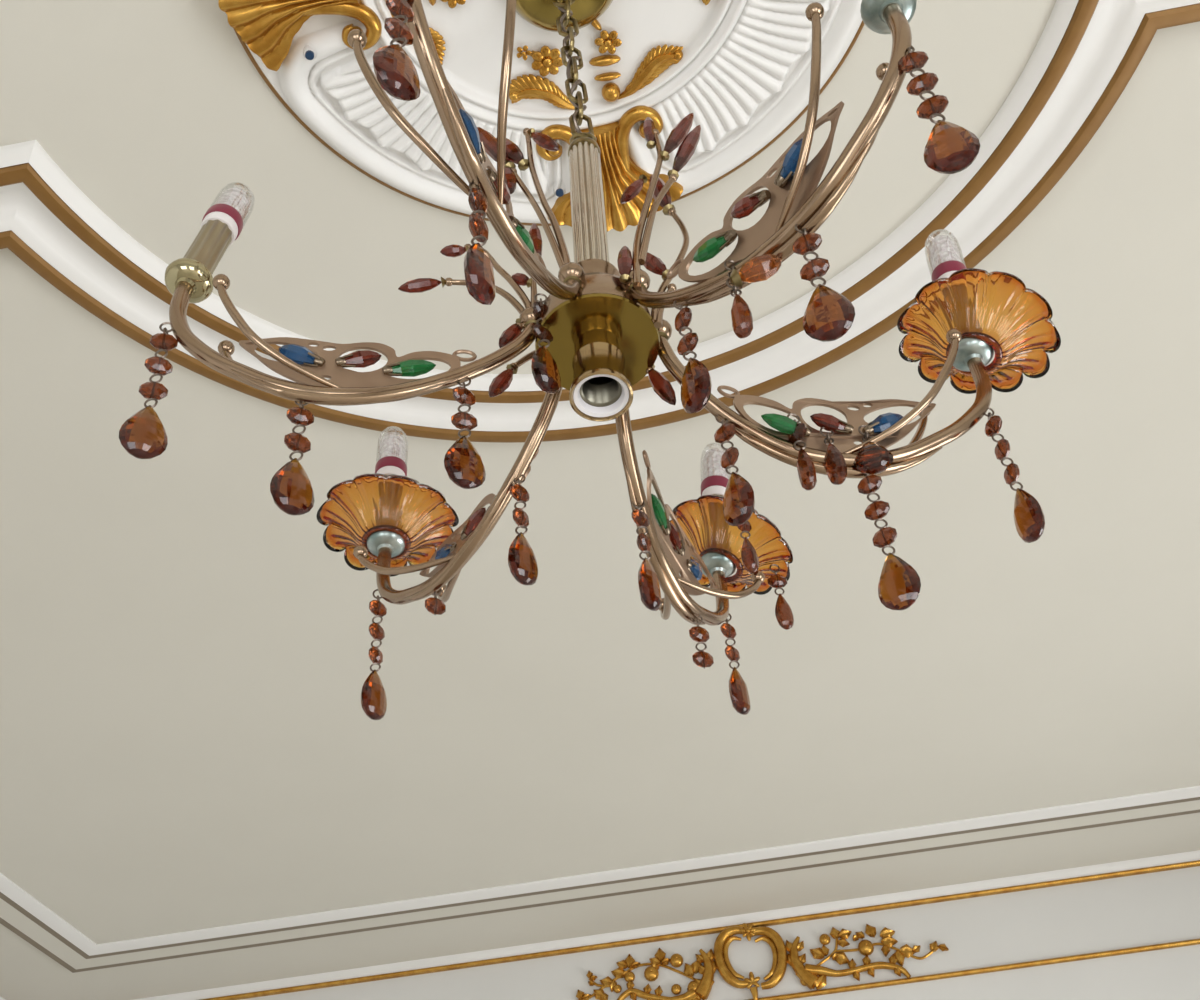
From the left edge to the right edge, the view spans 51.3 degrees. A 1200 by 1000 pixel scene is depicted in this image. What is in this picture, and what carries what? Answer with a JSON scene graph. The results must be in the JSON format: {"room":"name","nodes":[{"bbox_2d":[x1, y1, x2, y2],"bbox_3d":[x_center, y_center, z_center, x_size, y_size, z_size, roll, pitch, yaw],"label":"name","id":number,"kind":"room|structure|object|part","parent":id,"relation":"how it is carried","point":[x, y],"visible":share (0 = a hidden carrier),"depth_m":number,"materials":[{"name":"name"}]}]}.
{"room":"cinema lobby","nodes":[
{"label":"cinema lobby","id":0,"kind":"room"},
{"bbox_2d":[0,0,1199,999],"bbox_3d":[-0.096,-0.693,1.545,4.980,0.150,6.560,-9,-40,4],"label":"ceiling","id":1,"kind":"structure","parent":0,"point":[188,742],"depth_m":2.49,"materials":[{"name":"paint"}]},
{"bbox_2d":[0,0,1078,390],"bbox_3d":[-0.090,-0.628,1.491,1.989,0.024,1.385,-33,-47,28],"label":"trim","id":2,"kind":"structure","parent":1,"relation":"attached to","point":[31,152],"depth_m":1.77,"materials":[{"name":"white paint"}]},
{"bbox_2d":[218,0,863,231],"bbox_3d":[-0.051,-0.639,1.466,0.810,0.043,0.810,17,-45,-25],"label":"ceiling medallion","id":3,"kind":"object","parent":1,"relation":"attached to","point":[742,68],"visible":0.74,"depth_m":1.60,"materials":[{"name":"white paint"}]},
{"bbox_2d":[441,0,465,7],"bbox_3d":[-0.176,-0.606,1.502,0.034,0.010,0.033,-7,-40,1],"label":"flower","id":4,"kind":"object","parent":3,"relation":"on","point":[444,3],"depth_m":1.51,"materials":[{"name":"gold metal"}]},
{"bbox_2d":[532,45,562,76],"bbox_3d":[-0.067,-0.553,1.578,0.042,0.012,0.041,-11,-40,6],"label":"flower","id":5,"kind":"object","parent":3,"relation":"on","point":[546,59],"depth_m":1.58,"materials":[{"name":"gold metal"}]},
{"bbox_2d":[119,0,1060,719],"bbox_3d":[0.004,-0.279,1.190,0.759,0.952,0.663,2,-40,-9],"label":"chandelier","id":6,"kind":"object","parent":3,"relation":"hanging from","point":[599,329],"visible":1,"depth_m":1.00,"materials":[{"name":"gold metal"}]},
{"bbox_2d":[165,220,231,302],"bbox_3d":[-0.332,-0.200,1.032,0.040,0.098,0.048,-9,-40,4],"label":"candle holder","id":7,"kind":"object","parent":6,"relation":"on","point":[190,275],"depth_m":1.01,"materials":[{"name":"gold metal"}]},
{"bbox_3d":[-0.325,-0.261,1.107,0.032,0.056,0.032,-2,-50,5],"label":"light bulb","id":8,"kind":"part","parent":6,"relation":"part of","materials":[{"name":"clear glass"}]},
{"bbox_3d":[-0.187,-0.118,0.972,0.295,0.141,0.028,2,-40,-9],"label":"arm","id":9,"kind":"part","parent":6,"relation":"part of","materials":[{"name":"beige metal"}]},
{"bbox_3d":[-0.185,-0.102,0.957,0.182,0.061,0.009,2,-40,-10],"label":"scroll plate","id":10,"kind":"part","parent":6,"relation":"part of","materials":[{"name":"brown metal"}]},
{"bbox_2d":[367,475,404,557],"bbox_3d":[-0.212,0.014,1.245,0.039,0.097,0.039,-9,-40,4],"label":"candle holder","id":11,"kind":"object","parent":6,"relation":"on","point":[385,526],"depth_m":1.21,"materials":[{"name":"orange glass"}]},
{"bbox_2d":[316,473,458,576],"bbox_3d":[-0.209,0.028,1.236,0.138,0.041,0.139,-5,-46,1],"label":"glass bobeche","id":12,"kind":"object","parent":6,"relation":"on","point":[403,516],"depth_m":1.22,"materials":[{"name":"orange glass"}]},
{"bbox_3d":[-0.218,-0.054,1.313,0.032,0.056,0.032,25,-51,-27],"label":"light bulb","id":13,"kind":"part","parent":6,"relation":"part of","materials":[{"name":"clear glass"}]},
{"bbox_3d":[-0.122,0.011,1.098,0.026,0.142,0.294,25,-48,-31],"label":"arm","id":14,"kind":"part","parent":6,"relation":"part of","materials":[{"name":"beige metal"}]},
{"bbox_3d":[-0.113,0.023,1.086,0.020,0.069,0.181,25,-49,-32],"label":"scroll plate","id":15,"kind":"part","parent":6,"relation":"part of","materials":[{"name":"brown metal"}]},
{"bbox_3d":[-0.069,-0.230,0.879,0.016,0.150,0.295,-17,-41,13],"label":"arm","id":16,"kind":"part","parent":6,"relation":"part of","materials":[{"name":"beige metal"}]},
{"bbox_3d":[-0.070,-0.212,0.862,0.007,0.064,0.181,-17,-41,13],"label":"scroll plate","id":17,"kind":"part","parent":6,"relation":"part of","materials":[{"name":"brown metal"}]},
{"bbox_3d":[-0.030,-0.474,1.365,0.019,0.274,0.021,7,-42,-16],"label":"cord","id":18,"kind":"part","parent":6,"relation":"part of","materials":[{"name":"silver metal"}]},
{"bbox_3d":[-0.002,-0.126,1.021,0.102,0.005,0.102,-5,-46,1],"label":"hub plate","id":19,"kind":"part","parent":6,"relation":"part of","materials":[{"name":"gold metal"}]},
{"bbox_2d":[569,329,632,421],"bbox_3d":[-0.001,-0.104,0.994,0.050,0.070,0.051,-9,-40,4],"label":"socket","id":20,"kind":"object","parent":6,"relation":"attached to","point":[600,360],"depth_m":0.99,"materials":[{"name":"gold metal"}]},
{"bbox_3d":[0.065,0.029,1.129,0.028,0.153,0.293,-17,-41,14],"label":"arm","id":21,"kind":"part","parent":6,"relation":"part of","materials":[{"name":"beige metal"}]},
{"bbox_3d":[0.067,0.037,1.110,0.020,0.075,0.180,-18,-41,15],"label":"scroll plate","id":22,"kind":"part","parent":6,"relation":"part of","materials":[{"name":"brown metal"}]},
{"bbox_3d":[0.124,-0.038,1.348,0.032,0.056,0.032,-7,-40,12],"label":"light bulb","id":23,"kind":"part","parent":6,"relation":"part of","materials":[{"name":"clear glass"}]},
{"bbox_2d":[699,494,735,577],"bbox_3d":[0.118,0.038,1.288,0.042,0.098,0.039,-9,-40,4],"label":"candle holder","id":24,"kind":"object","parent":6,"relation":"on","point":[717,548],"depth_m":1.25,"materials":[{"name":"orange glass"}]},
{"bbox_2d":[670,495,792,594],"bbox_3d":[0.129,0.054,1.278,0.138,0.041,0.139,27,-42,1],"label":"glass bobeche","id":25,"kind":"object","parent":6,"relation":"on","point":[719,544],"depth_m":1.25,"materials":[{"name":"orange glass"}]},
{"bbox_3d":[0.111,-0.201,0.881,0.010,0.062,0.182,25,-48,-31],"label":"scroll plate","id":26,"kind":"part","parent":6,"relation":"part of","materials":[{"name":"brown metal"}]},
{"bbox_3d":[0.116,-0.214,0.900,0.024,0.144,0.295,25,-48,-31],"label":"arm","id":27,"kind":"part","parent":6,"relation":"part of","materials":[{"name":"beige metal"}]},
{"bbox_3d":[0.190,-0.078,1.025,0.294,0.148,0.024,1,-40,-8],"label":"arm","id":28,"kind":"part","parent":6,"relation":"part of","materials":[{"name":"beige metal"}]},
{"bbox_3d":[0.187,-0.064,1.012,0.181,0.070,0.013,0,-40,-7],"label":"scroll plate","id":29,"kind":"part","parent":6,"relation":"part of","materials":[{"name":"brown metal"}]},
{"bbox_2d":[860,0,916,33],"bbox_3d":[0.200,-0.371,0.900,0.039,0.098,0.044,-9,-40,4],"label":"candle holder","id":30,"kind":"object","parent":6,"relation":"on","point":[875,14],"depth_m":0.87,"materials":[{"name":"silver metal"}]},
{"bbox_3d":[0.323,-0.231,1.175,0.032,0.056,0.032,17,-42,-21],"label":"light bulb","id":31,"kind":"part","parent":6,"relation":"part of","materials":[{"name":"clear glass"}]},
{"bbox_2d":[949,338,993,371],"bbox_3d":[0.322,-0.156,1.114,0.039,0.097,0.039,-9,-40,4],"label":"candle holder","id":32,"kind":"object","parent":6,"relation":"on","point":[972,353],"depth_m":1.08,"materials":[{"name":"silver metal"}]},
{"bbox_2d":[897,268,1060,393],"bbox_3d":[0.333,-0.140,1.104,0.139,0.041,0.138,-17,-53,37],"label":"glass bobeche","id":33,"kind":"object","parent":6,"relation":"on","point":[995,311],"depth_m":1.08,"materials":[{"name":"orange glass"}]},
{"bbox_2d":[594,30,621,53],"bbox_3d":[0.010,-0.572,1.565,0.033,0.010,0.034,-11,-40,6],"label":"flower","id":34,"kind":"object","parent":3,"relation":"on","point":[605,41],"depth_m":1.56,"materials":[{"name":"gold metal"}]},
{"bbox_2d":[0,0,1098,402],"bbox_3d":[-0.089,-0.626,1.489,2.067,0.030,1.435,-32,-46,28],"label":"trim","id":35,"kind":"structure","parent":1,"relation":"attached to","point":[25,173],"depth_m":1.76,"materials":[{"name":"gold metal"}]},
{"bbox_2d":[0,0,1199,431],"bbox_3d":[-0.090,-0.628,1.491,2.401,0.024,1.571,-9,-40,4],"label":"trim","id":36,"kind":"structure","parent":1,"relation":"attached to","point":[1113,25],"depth_m":1.81,"materials":[{"name":"white paint"}]},
{"bbox_2d":[0,3,1199,442],"bbox_3d":[-0.089,-0.626,1.489,2.460,0.030,1.630,-9,-40,4],"label":"trim","id":37,"kind":"structure","parent":1,"relation":"attached to","point":[1152,21],"depth_m":1.86,"materials":[{"name":"gold metal"}]},
{"bbox_2d":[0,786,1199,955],"bbox_3d":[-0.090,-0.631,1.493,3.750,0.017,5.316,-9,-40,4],"label":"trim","id":38,"kind":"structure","parent":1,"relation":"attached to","point":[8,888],"depth_m":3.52,"materials":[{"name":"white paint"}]},
{"bbox_2d":[0,797,1199,969],"bbox_3d":[-0.090,-0.631,1.493,3.918,0.018,5.484,-9,-40,4],"label":"trim","id":39,"kind":"structure","parent":1,"relation":"attached to","point":[8,913],"depth_m":3.58,"materials":[{"name":"paint"}]},
{"bbox_2d":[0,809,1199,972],"bbox_3d":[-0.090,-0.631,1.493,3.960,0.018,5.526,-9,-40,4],"label":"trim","id":40,"kind":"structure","parent":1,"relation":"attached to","point":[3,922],"depth_m":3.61,"materials":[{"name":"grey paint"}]},
{"bbox_2d":[241,866,1199,999],"bbox_3d":[0.547,2.478,2.997,4.980,2.950,0.180,-9,-40,4],"label":"wall","id":41,"kind":"structure","parent":0,"point":[1161,907],"depth_m":3.72,"materials":[{"name":"paint"}]},
{"bbox_2d":[0,850,1199,999],"bbox_3d":[-0.089,-0.626,1.489,4.624,0.028,6.204,-9,-40,4],"label":"trim","id":42,"kind":"structure","parent":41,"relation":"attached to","point":[1192,855],"depth_m":3.86,"materials":[{"name":"white paint"}]},
{"bbox_2d":[199,860,1199,999],"bbox_3d":[-0.088,-0.610,1.476,4.624,0.014,6.204,-9,-40,4],"label":"trim","id":43,"kind":"structure","parent":41,"relation":"attached to","point":[1196,863],"depth_m":3.85,"materials":[{"name":"gold metal"}]},
{"bbox_2d":[576,923,948,999],"bbox_3d":[0.475,1.386,3.760,1.123,0.233,0.046,-9,-40,4],"label":"cartouche","id":44,"kind":"object","parent":41,"relation":"attached to","point":[811,976],"visible":1,"depth_m":3.75,"materials":[{"name":"gold metal"}]},
{"bbox_3d":[-0.009,1.471,3.809,0.049,0.034,0.008,-9,-40,4],"label":"stem","id":45,"kind":"part","parent":44,"relation":"part of","materials":[{"name":"gold metal"}]},
{"bbox_3d":[0.117,1.454,3.795,0.388,0.091,0.008,-9,-40,4],"label":"stem","id":46,"kind":"part","parent":44,"relation":"part of","materials":[{"name":"gold metal"}]},
{"bbox_2d":[739,923,755,940],"bbox_3d":[0.451,1.314,3.808,0.056,0.057,0.023,-9,-40,4],"label":"flower","id":47,"kind":"object","parent":44,"relation":"on","point":[749,931],"depth_m":3.81,"materials":[{"name":"gold metal"}]},
{"bbox_3d":[0.455,1.379,3.771,0.219,0.200,0.030,-9,-40,4],"label":"scroll frame","id":48,"kind":"part","parent":44,"relation":"part of","materials":[{"name":"gold metal"}]},
{"bbox_3d":[0.675,1.364,3.750,0.096,0.084,0.008,-9,-40,4],"label":"stem","id":49,"kind":"part","parent":44,"relation":"part of","materials":[{"name":"gold metal"}]},
{"bbox_3d":[0.856,1.348,3.724,0.304,0.067,0.008,-9,-40,4],"label":"stem","id":50,"kind":"part","parent":44,"relation":"part of","materials":[{"name":"gold metal"}]},
{"bbox_2d":[746,938,1199,999],"bbox_3d":[-0.070,-0.439,1.333,4.624,0.015,6.204,-9,-40,4],"label":"trim","id":51,"kind":"structure","parent":41,"relation":"attached to","point":[1192,941],"depth_m":3.64,"materials":[{"name":"gold metal"}]}
]}

